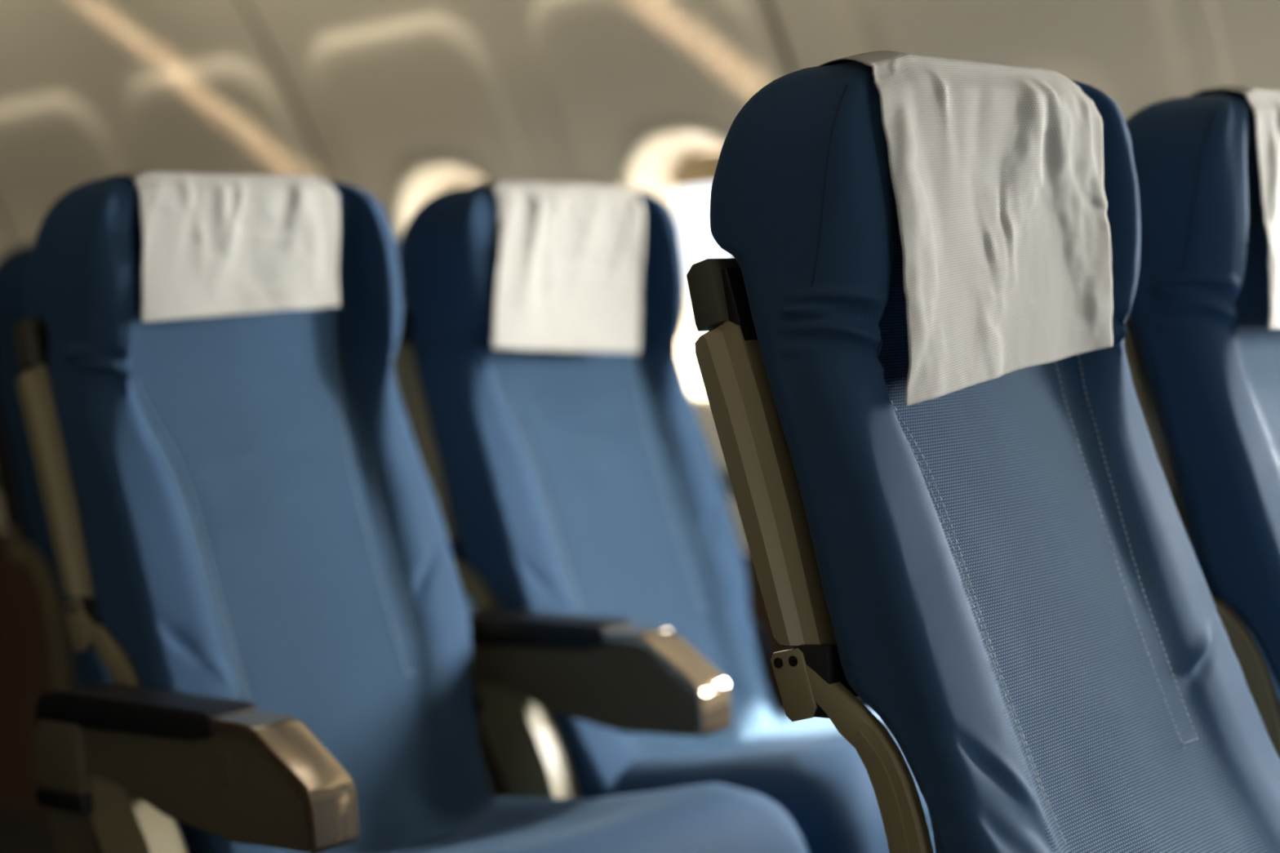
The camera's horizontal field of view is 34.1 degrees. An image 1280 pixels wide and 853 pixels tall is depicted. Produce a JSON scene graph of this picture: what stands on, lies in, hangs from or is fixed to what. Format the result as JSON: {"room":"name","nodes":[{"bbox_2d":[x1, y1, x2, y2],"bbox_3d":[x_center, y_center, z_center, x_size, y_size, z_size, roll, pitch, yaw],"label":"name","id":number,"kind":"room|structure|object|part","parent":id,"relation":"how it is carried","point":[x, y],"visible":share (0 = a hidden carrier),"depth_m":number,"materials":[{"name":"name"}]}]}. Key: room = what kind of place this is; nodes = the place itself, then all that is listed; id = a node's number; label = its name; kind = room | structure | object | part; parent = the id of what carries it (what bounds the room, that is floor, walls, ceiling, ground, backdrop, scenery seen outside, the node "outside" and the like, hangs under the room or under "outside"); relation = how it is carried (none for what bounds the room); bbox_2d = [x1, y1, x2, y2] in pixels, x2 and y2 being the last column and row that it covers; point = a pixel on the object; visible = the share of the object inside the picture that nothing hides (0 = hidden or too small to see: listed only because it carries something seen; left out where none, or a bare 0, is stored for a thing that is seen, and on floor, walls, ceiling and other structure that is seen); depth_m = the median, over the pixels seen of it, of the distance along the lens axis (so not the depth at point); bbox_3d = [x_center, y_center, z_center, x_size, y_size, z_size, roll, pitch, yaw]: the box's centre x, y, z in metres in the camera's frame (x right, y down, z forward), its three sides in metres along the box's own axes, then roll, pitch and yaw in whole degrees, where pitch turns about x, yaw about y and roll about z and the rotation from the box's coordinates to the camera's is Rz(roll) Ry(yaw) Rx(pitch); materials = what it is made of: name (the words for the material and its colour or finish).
{"room":"aircraft cabin","nodes":[
{"label":"aircraft cabin","id":0,"kind":"room"},
{"bbox_2d":[0,808,56,852],"bbox_3d":[-0.478,0.931,1.591,9.450,0.040,3.300,-1,3,41],"label":"floor","id":1,"kind":"structure","parent":0,"point":[20,832],"depth_m":4.31,"materials":[{"name":"carpet"}]},
{"bbox_2d":[0,242,115,689],"bbox_3d":[-0.524,0.295,2.880,0.646,1.133,0.485,-1,3,41],"label":"seat","id":2,"kind":"object","parent":1,"relation":"on","point":[30,541],"visible":0.08,"depth_m":2.85,"materials":[{"name":"blue fabric"}]},
{"bbox_2d":[0,402,25,564],"bbox_3d":[-0.760,0.042,3.036,0.094,0.271,0.401,-1,3,41],"label":"tray","id":3,"kind":"object","parent":2,"relation":"on","point":[12,459],"depth_m":2.87,"materials":[{"name":"brown plastic"}]},
{"bbox_3d":[-0.809,0.311,2.851,0.106,0.327,0.013,-1,3,41],"label":"frame arm","id":4,"kind":"part","parent":2,"relation":"part of","materials":[{"name":"beige paint"}]},
{"bbox_2d":[13,175,807,852],"bbox_3d":[-0.200,0.317,1.938,0.646,1.133,0.524,-1,3,41],"label":"seat","id":5,"kind":"object","parent":1,"relation":"on","point":[249,536],"visible":0.91,"depth_m":1.97,"materials":[{"name":"blue fabric"}]},
{"bbox_2d":[17,363,93,652],"bbox_3d":[-0.423,0.062,2.108,0.094,0.271,0.401,-1,3,41],"label":"tray","id":6,"kind":"object","parent":5,"relation":"on","point":[54,397],"depth_m":1.95,"materials":[{"name":"beige plastic"}]},
{"bbox_3d":[-0.507,0.294,1.892,0.073,0.064,0.052,-1,3,41],"label":"armrest mount","id":7,"kind":"part","parent":5,"relation":"part of","materials":[{"name":"beige plastic"}]},
{"bbox_3d":[-0.475,0.463,1.881,0.141,0.262,0.026,-1,3,41],"label":"mount leg","id":8,"kind":"part","parent":5,"relation":"part of","materials":[{"name":"beige plastic"}]},
{"bbox_3d":[-0.472,0.332,1.923,0.106,0.327,0.013,-1,3,41],"label":"frame arm","id":9,"kind":"part","parent":5,"relation":"part of","materials":[{"name":"beige paint"}]},
{"bbox_3d":[-0.385,0.297,1.787,0.373,0.091,0.044,-1,3,41],"label":"armrest","id":10,"kind":"part","parent":5,"relation":"part of","materials":[{"name":"beige plastic"}]},
{"bbox_2d":[100,170,339,322],"bbox_3d":[-0.432,-0.174,2.047,0.156,0.142,0.246,-1,3,41],"label":"headrest cover","id":11,"kind":"object","parent":5,"relation":"attached to","point":[215,244],"visible":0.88,"depth_m":2.00,"materials":[{"name":"white fabric"}]},
{"bbox_3d":[-0.342,0.281,1.719,0.018,0.025,0.003,-1,3,41],"label":"plate","id":12,"kind":"part","parent":5,"relation":"part of","materials":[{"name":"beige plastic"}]},
{"bbox_3d":[-0.331,0.098,2.031,0.316,0.688,0.388,-1,3,41],"label":"backrest","id":13,"kind":"part","parent":5,"relation":"part of","materials":[{"name":"blue fabric"}]},
{"bbox_2d":[373,782,807,852],"bbox_3d":[-0.119,0.437,1.898,0.405,0.189,0.447,-1,3,41],"label":"seat cushion","id":14,"kind":"object","parent":5,"relation":"on","point":[409,817],"depth_m":1.91,"materials":[{"name":"blue fabric"}]},
{"bbox_2d":[394,237,772,702],"bbox_3d":[-0.146,0.259,3.218,0.646,1.133,0.485,-1,3,41],"label":"seat","id":15,"kind":"object","parent":1,"relation":"on","point":[761,644],"visible":0.02,"depth_m":3.17,"materials":[{"name":"blue fabric"}]},
{"bbox_3d":[-0.290,0.040,3.297,0.316,0.688,0.388,-1,3,41],"label":"backrest","id":16,"kind":"part","parent":15,"relation":"part of","materials":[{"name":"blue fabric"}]},
{"bbox_2d":[751,618,772,702],"bbox_3d":[-0.077,0.379,3.164,0.405,0.189,0.447,-1,3,41],"label":"seat cushion","id":17,"kind":"object","parent":15,"relation":"on","point":[761,644],"depth_m":3.17,"materials":[{"name":"blue fabric"}]},
{"bbox_2d":[393,185,935,852],"bbox_3d":[0.110,0.283,2.314,0.646,1.133,0.504,-1,3,41],"label":"seat","id":18,"kind":"object","parent":1,"relation":"on","point":[595,547],"visible":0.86,"depth_m":2.29,"materials":[{"name":"blue fabric"}]},
{"bbox_2d":[393,343,454,539],"bbox_3d":[-0.120,0.029,2.477,0.094,0.271,0.401,-1,3,41],"label":"tray","id":19,"kind":"object","parent":18,"relation":"on","point":[424,376],"depth_m":2.32,"materials":[{"name":"beige plastic"}]},
{"bbox_3d":[-0.191,0.260,2.275,0.073,0.064,0.052,-1,3,41],"label":"armrest mount","id":20,"kind":"part","parent":18,"relation":"part of","materials":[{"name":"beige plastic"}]},
{"bbox_3d":[-0.169,0.298,2.292,0.106,0.327,0.013,-1,3,41],"label":"frame arm","id":21,"kind":"part","parent":18,"relation":"part of","materials":[{"name":"beige paint"}]},
{"bbox_3d":[-0.159,0.428,2.264,0.141,0.262,0.026,-1,3,41],"label":"mount leg","id":22,"kind":"part","parent":18,"relation":"part of","materials":[{"name":"beige plastic"}]},
{"bbox_2d":[470,181,644,352],"bbox_3d":[-0.132,-0.177,2.410,0.159,0.201,0.262,-1,3,41],"label":"headrest cover","id":23,"kind":"object","parent":18,"relation":"attached to","point":[569,267],"visible":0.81,"depth_m":2.37,"materials":[{"name":"white fabric"}]},
{"bbox_3d":[-0.028,0.064,2.400,0.316,0.688,0.388,-1,3,41],"label":"backrest","id":24,"kind":"part","parent":18,"relation":"part of","materials":[{"name":"blue fabric"}]},
{"bbox_3d":[-0.069,0.262,2.171,0.373,0.091,0.044,-1,3,41],"label":"armrest","id":25,"kind":"part","parent":18,"relation":"part of","materials":[{"name":"beige plastic"}]},
{"bbox_3d":[-0.026,0.246,2.102,0.018,0.025,0.003,-1,3,41],"label":"plate","id":26,"kind":"part","parent":18,"relation":"part of","materials":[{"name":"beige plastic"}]},
{"bbox_2d":[614,710,935,852],"bbox_3d":[0.184,0.403,2.266,0.405,0.189,0.447,-1,3,41],"label":"seat cushion","id":27,"kind":"object","parent":18,"relation":"on","point":[806,767],"depth_m":2.08,"materials":[{"name":"blue fabric"}]},
{"bbox_2d":[686,61,1279,852],"bbox_3d":[0.441,0.303,1.403,0.646,1.132,0.485,-1,3,41],"label":"seat","id":28,"kind":"object","parent":1,"relation":"on","point":[1005,570],"visible":0.87,"depth_m":1.41,"materials":[{"name":"blue fabric"}]},
{"bbox_2d":[694,320,835,721],"bbox_3d":[0.205,0.049,1.560,0.094,0.271,0.401,-1,3,41],"label":"tray","id":29,"kind":"object","parent":28,"relation":"on","point":[761,379],"depth_m":1.40,"materials":[{"name":"beige plastic"}]},
{"bbox_3d":[0.155,0.319,1.374,0.106,0.327,0.013,-1,3,41],"label":"frame arm","id":30,"kind":"part","parent":28,"relation":"part of","materials":[{"name":"beige paint"}]},
{"bbox_2d":[817,50,1112,406],"bbox_3d":[0.205,-0.140,1.507,0.157,0.237,0.304,-1,3,41],"label":"headrest cover","id":31,"kind":"object","parent":28,"relation":"on","point":[997,169],"visible":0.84,"depth_m":1.46,"materials":[{"name":"white fabric"}]},
{"bbox_2d":[729,253,1279,710],"bbox_3d":[0.508,0.244,2.675,0.646,1.133,0.485,-1,3,41],"label":"seat","id":32,"kind":"object","parent":1,"relation":"on","point":[1276,686],"visible":0.02,"depth_m":2.56,"materials":[{"name":"blue fabric"}]},
{"bbox_3d":[0.364,0.026,2.754,0.316,0.688,0.388,-1,3,41],"label":"backrest","id":33,"kind":"part","parent":32,"relation":"part of","materials":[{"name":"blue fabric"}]},
{"bbox_2d":[1124,93,1279,758],"bbox_3d":[0.777,0.268,1.763,0.646,1.132,0.485,-1,3,41],"label":"seat","id":34,"kind":"object","parent":1,"relation":"on","point":[1203,357],"visible":0.8,"depth_m":1.73,"materials":[{"name":"blue fabric"}]},
{"bbox_2d":[1124,315,1196,557],"bbox_3d":[0.541,0.014,1.919,0.094,0.271,0.401,-1,3,41],"label":"tray","id":35,"kind":"object","parent":34,"relation":"on","point":[1156,347],"depth_m":1.75,"materials":[{"name":"beige plastic"}]},
{"bbox_2d":[1189,85,1279,329],"bbox_3d":[0.550,-0.191,1.878,0.156,0.207,0.284,-1,3,41],"label":"headrest cover","id":36,"kind":"object","parent":34,"relation":"attached to","point":[1264,103],"visible":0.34,"depth_m":1.74,"materials":[{"name":"white fabric"}]},
{"bbox_3d":[0.492,0.284,1.733,0.106,0.327,0.013,-1,3,41],"label":"frame arm","id":37,"kind":"part","parent":34,"relation":"part of","materials":[{"name":"beige paint"}]},
{"bbox_2d":[0,0,1279,817],"bbox_3d":[0.460,-0.168,2.678,9.450,1.950,0.680,-1,3,41],"label":"wall","id":38,"kind":"structure","parent":0,"point":[405,104],"depth_m":3.47,"materials":[{"name":"grey plastic"}]},
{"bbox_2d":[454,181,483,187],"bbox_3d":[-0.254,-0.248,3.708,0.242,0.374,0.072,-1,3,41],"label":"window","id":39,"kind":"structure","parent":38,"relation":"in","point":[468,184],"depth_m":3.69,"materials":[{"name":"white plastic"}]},
{"bbox_2d":[671,149,721,188],"bbox_3d":[0.151,-0.256,3.351,0.242,0.374,0.072,-1,3,41],"label":"window","id":40,"kind":"structure","parent":38,"relation":"in","point":[697,169],"depth_m":3.35,"materials":[{"name":"white plastic"}]}
]}

